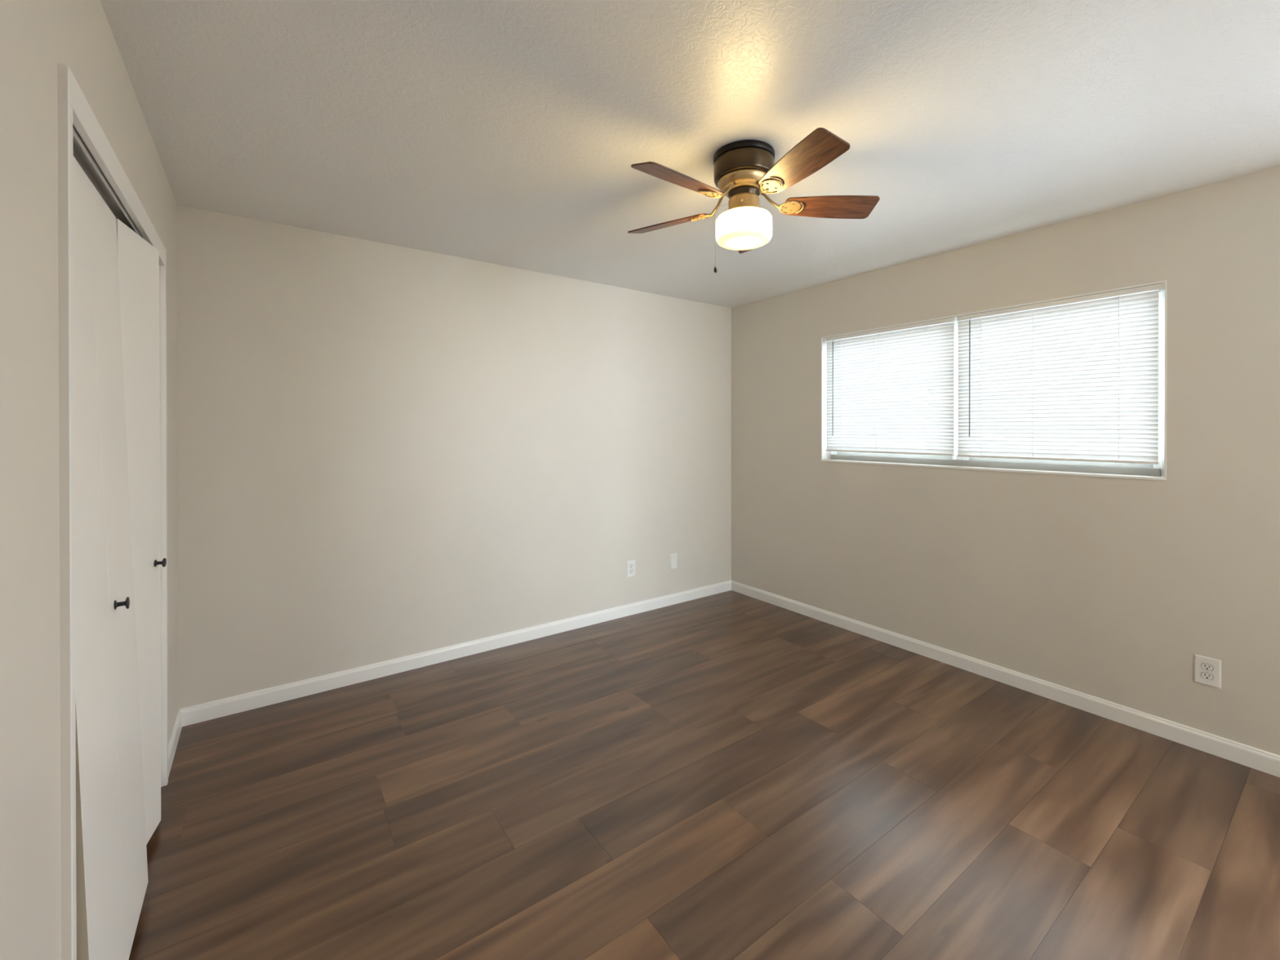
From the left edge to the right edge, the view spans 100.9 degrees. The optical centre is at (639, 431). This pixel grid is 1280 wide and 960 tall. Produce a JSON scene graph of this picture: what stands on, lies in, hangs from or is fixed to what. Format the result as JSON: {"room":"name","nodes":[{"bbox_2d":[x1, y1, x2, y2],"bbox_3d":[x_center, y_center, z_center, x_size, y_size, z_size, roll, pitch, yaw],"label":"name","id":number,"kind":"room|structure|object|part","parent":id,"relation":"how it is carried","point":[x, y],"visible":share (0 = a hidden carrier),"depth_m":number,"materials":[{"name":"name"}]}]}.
{"room":"empty bedroom","nodes":[
{"label":"empty bedroom","id":0,"kind":"room"},
{"bbox_2d":[0,0,178,959],"bbox_3d":[-0.886,0.217,0.587,0.120,2.540,4.550,0,0,-36],"label":"wall","id":1,"kind":"structure","parent":0,"point":[36,36],"depth_m":0.93,"materials":[{"name":"beige paint"}]},
{"bbox_2d":[72,124,142,237],"bbox_3d":[-1.520,-0.642,1.534,0.038,0.016,1.234,0,0,-36],"label":"door track","id":2,"kind":"object","parent":1,"relation":"attached to","point":[82,154],"visible":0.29,"depth_m":1.36,"materials":[{"name":"metal"}]},
{"bbox_2d":[73,156,148,959],"bbox_3d":[-1.330,0.363,1.298,0.098,1.966,0.610,0,0,-36],"label":"door","id":3,"kind":"structure","parent":2,"relation":"hanging from","point":[112,881],"depth_m":1.27,"materials":[{"name":"white paint"}]},
{"bbox_3d":[-1.338,0.446,1.367,0.027,0.030,0.030,-2,2,-36],"label":"knob","id":4,"kind":"part","parent":3,"relation":"part of","materials":[{"name":"black metal"}]},
{"bbox_2d":[115,218,166,844],"bbox_3d":[-1.683,0.360,1.805,0.108,1.966,0.599,0,0,-36],"label":"door","id":5,"kind":"structure","parent":2,"relation":"hanging from","point":[138,260],"depth_m":1.72,"materials":[{"name":"white paint"}]},
{"bbox_3d":[-1.777,0.360,1.919,0.304,1.966,0.034,0,0,44],"label":"panel","id":6,"kind":"part","parent":5,"relation":"part of","materials":[{"name":"white paint"}]},
{"bbox_3d":[-1.625,0.446,1.792,0.027,0.030,0.030,0,0,-25],"label":"knob","id":7,"kind":"part","parent":5,"relation":"part of","materials":[{"name":"black metal"}]},
{"bbox_2d":[57,62,168,959],"bbox_3d":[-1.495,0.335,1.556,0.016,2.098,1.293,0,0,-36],"label":"trim","id":8,"kind":"structure","parent":1,"relation":"attached to","point":[73,108],"depth_m":1.03,"materials":[{"name":"white paint"}]},
{"bbox_2d":[168,709,182,777],"bbox_3d":[-0.831,1.346,0.630,0.013,0.082,4.550,0,0,-36],"label":"baseboard","id":9,"kind":"structure","parent":1,"relation":"attached to","point":[172,744],"depth_m":2.28,"materials":[{"name":"white paint"}]},
{"bbox_2d":[177,204,731,708],"bbox_3d":[-0.712,0.207,3.582,3.888,2.540,0.120,0,0,-36],"label":"wall","id":10,"kind":"structure","parent":0,"point":[386,451],"depth_m":3.07,"materials":[{"name":"beige paint"}]},
{"bbox_2d":[178,580,731,726],"bbox_3d":[-0.680,1.336,3.526,3.628,0.082,0.013,0,0,-36],"label":"baseboard","id":11,"kind":"structure","parent":10,"relation":"attached to","point":[197,713],"depth_m":3.08,"materials":[{"name":"white paint"}]},
{"bbox_2d":[626,560,635,577],"bbox_3d":[-0.066,1.030,3.968,0.076,0.121,0.008,0,0,-36],"label":"wall outlet","id":12,"kind":"object","parent":10,"relation":"attached to","point":[630,564],"visible":1,"depth_m":3.96,"materials":[{"name":"white plastic"}]},
{"bbox_2d":[670,553,676,568],"bbox_3d":[0.269,1.033,4.208,0.067,0.119,0.007,0,0,-36],"label":"blank wall plate","id":13,"kind":"object","parent":10,"relation":"attached to","point":[673,556],"visible":1,"depth_m":4.21,"materials":[{"name":"white plastic"}]},
{"bbox_2d":[100,0,1279,307],"bbox_3d":[0.637,-1.118,1.673,3.868,0.120,4.790,0,0,-36],"label":"ceiling","id":14,"kind":"structure","parent":0,"point":[510,133],"depth_m":1.78,"materials":[{"name":"white paint"}]},
{"bbox_2d":[627,127,879,272],"bbox_3d":[0.379,-0.833,2.010,0.965,0.452,0.996,0,0,-36],"label":"ceiling fan","id":15,"kind":"object","parent":14,"relation":"hanging from","point":[744,170],"visible":1,"depth_m":1.94,"materials":[{"name":"brown wood"}]},
{"bbox_3d":[0.121,-0.868,2.215,0.355,0.006,0.126,0,17,33],"label":"blade","id":16,"kind":"part","parent":15,"relation":"part of","materials":[{"name":"brown wood"}]},
{"bbox_3d":[0.139,-0.867,1.824,0.355,0.006,0.126,0,17,-39],"label":"blade","id":17,"kind":"part","parent":15,"relation":"part of","materials":[{"name":"brown wood"}]},
{"bbox_3d":[0.313,-0.751,2.027,0.064,0.241,0.003,0,0,-5],"label":"pull chain","id":18,"kind":"part","parent":15,"relation":"part of","materials":[{"name":"metal"}]},
{"bbox_3d":[0.399,-0.778,2.032,0.212,0.106,0.212,0,0,-36],"label":"lamp shade","id":19,"kind":"part","parent":15,"relation":"part of","materials":[{"name":"beige glass"}]},
{"bbox_3d":[0.487,-0.869,2.352,0.126,0.006,0.355,-17,-4,15],"label":"blade","id":20,"kind":"part","parent":15,"relation":"part of","materials":[{"name":"brown wood"}]},
{"bbox_3d":[0.516,-0.867,1.720,0.126,0.006,0.355,17,-6,-20],"label":"blade","id":21,"kind":"part","parent":15,"relation":"part of","materials":[{"name":"brown wood"}]},
{"bbox_3d":[0.731,-0.868,2.047,0.355,0.006,0.126,0,-16,-3],"label":"blade","id":22,"kind":"part","parent":15,"relation":"part of","materials":[{"name":"brown wood"}]},
{"bbox_2d":[128,590,1279,959],"bbox_3d":[0.343,1.443,1.469,4.398,0.120,4.590,0,0,-36],"label":"floor","id":23,"kind":"structure","parent":0,"point":[731,775],"depth_m":1.90,"materials":[{"name":"wood"}]},
{"bbox_2d":[731,165,1279,755],"bbox_3d":[2.171,0.207,2.773,0.140,2.540,4.550,0,0,-36],"label":"wall","id":24,"kind":"structure","parent":0,"point":[1108,588],"depth_m":2.66,"materials":[{"name":"beige paint"}]},
{"bbox_2d":[821,280,1167,480],"bbox_3d":[1.895,-0.230,3.148,0.141,0.901,1.804,0,0,-36],"label":"window","id":25,"kind":"structure","parent":24,"relation":"in","point":[1102,469],"depth_m":2.88,"materials":[{"name":"white paint"}]},
{"bbox_2d":[822,317,955,455],"bbox_3d":[1.596,-0.265,3.486,0.038,0.818,0.892,0,0,-36],"label":"mini blind","id":26,"kind":"object","parent":25,"relation":"attached to","point":[892,393],"visible":1,"depth_m":3.42,"materials":[{"name":"white plastic"}]},
{"bbox_3d":[1.426,-0.259,3.731,0.025,0.780,0.002,0,0,-36],"label":"ladder cord","id":27,"kind":"part","parent":26,"relation":"part of","materials":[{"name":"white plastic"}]},
{"bbox_3d":[1.605,0.137,3.481,0.022,0.013,0.868,0,0,-36],"label":"rail","id":28,"kind":"part","parent":26,"relation":"part of","materials":[{"name":"white plastic"}]},
{"bbox_3d":[1.675,0.160,3.539,0.020,0.030,0.794,0,0,-36],"label":"rail","id":29,"kind":"part","parent":25,"relation":"part of","materials":[{"name":"white plastic"}]},
{"bbox_3d":[1.675,-0.236,3.537,0.020,0.822,0.850,0,0,-36],"label":"sash","id":30,"kind":"part","parent":25,"relation":"part of","materials":[{"name":"plastic"}]},
{"bbox_3d":[1.870,0.213,3.131,0.080,0.014,1.804,0,0,-36],"label":"sill","id":31,"kind":"part","parent":25,"relation":"part of","materials":[{"name":"white paint"}]},
{"bbox_2d":[956,282,1164,464],"bbox_3d":[2.121,-0.261,2.751,0.038,0.822,0.882,0,0,-36],"label":"mini blind","id":32,"kind":"object","parent":25,"relation":"attached to","point":[1079,381],"visible":0.98,"depth_m":2.70,"materials":[{"name":"white plastic"}]},
{"bbox_3d":[1.942,-0.255,3.008,0.025,0.784,0.002,0,0,-36],"label":"ladder cord","id":33,"kind":"part","parent":32,"relation":"part of","materials":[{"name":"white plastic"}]},
{"bbox_3d":[2.088,-0.255,2.805,0.025,0.784,0.002,0,0,-36],"label":"ladder cord","id":34,"kind":"part","parent":32,"relation":"part of","materials":[{"name":"white fabric"}]},
{"bbox_3d":[2.119,0.143,2.764,0.022,0.013,0.857,0,0,-36],"label":"rail","id":35,"kind":"part","parent":32,"relation":"part of","materials":[{"name":"white plastic"}]},
{"bbox_3d":[2.288,-0.254,2.524,0.025,0.784,0.002,0,0,-36],"label":"ladder cord","id":36,"kind":"part","parent":32,"relation":"part of","materials":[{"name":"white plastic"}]},
{"bbox_3d":[2.183,0.162,2.808,0.020,0.030,0.794,0,0,-36],"label":"rail","id":37,"kind":"part","parent":25,"relation":"part of","materials":[{"name":"white plastic"}]},
{"bbox_3d":[2.183,-0.234,2.806,0.020,0.822,0.850,0,0,-36],"label":"sash","id":38,"kind":"part","parent":25,"relation":"part of","materials":[{"name":"plastic"}]},
{"bbox_2d":[731,580,1279,777],"bbox_3d":[2.109,1.337,2.732,0.013,0.082,4.550,0,0,-36],"label":"baseboard","id":39,"kind":"structure","parent":24,"relation":"attached to","point":[1260,760],"depth_m":2.71,"materials":[{"name":"white paint"}]},
{"bbox_2d":[1194,653,1221,688],"bbox_3d":[2.439,1.032,2.274,0.008,0.121,0.080,0,0,-36],"label":"wall outlet","id":40,"kind":"object","parent":24,"relation":"attached to","point":[1207,671],"visible":1,"depth_m":2.27,"materials":[{"name":"white plastic"}]},
{"bbox_2d":[1200,662,1213,671],"bbox_3d":[2.437,1.013,2.273,0.002,0.027,0.037,0,0,-36],"label":"receptacle","id":41,"kind":"object","parent":40,"relation":"attached to","point":[1204,666],"depth_m":2.27,"materials":[{"name":"white plastic"}]},
{"bbox_2d":[1200,671,1213,679],"bbox_3d":[2.438,1.052,2.273,0.003,0.027,0.037,0,0,-36],"label":"receptacle","id":42,"kind":"object","parent":40,"relation":"attached to","point":[1204,675],"depth_m":2.27,"materials":[{"name":"white plastic"}]}
]}

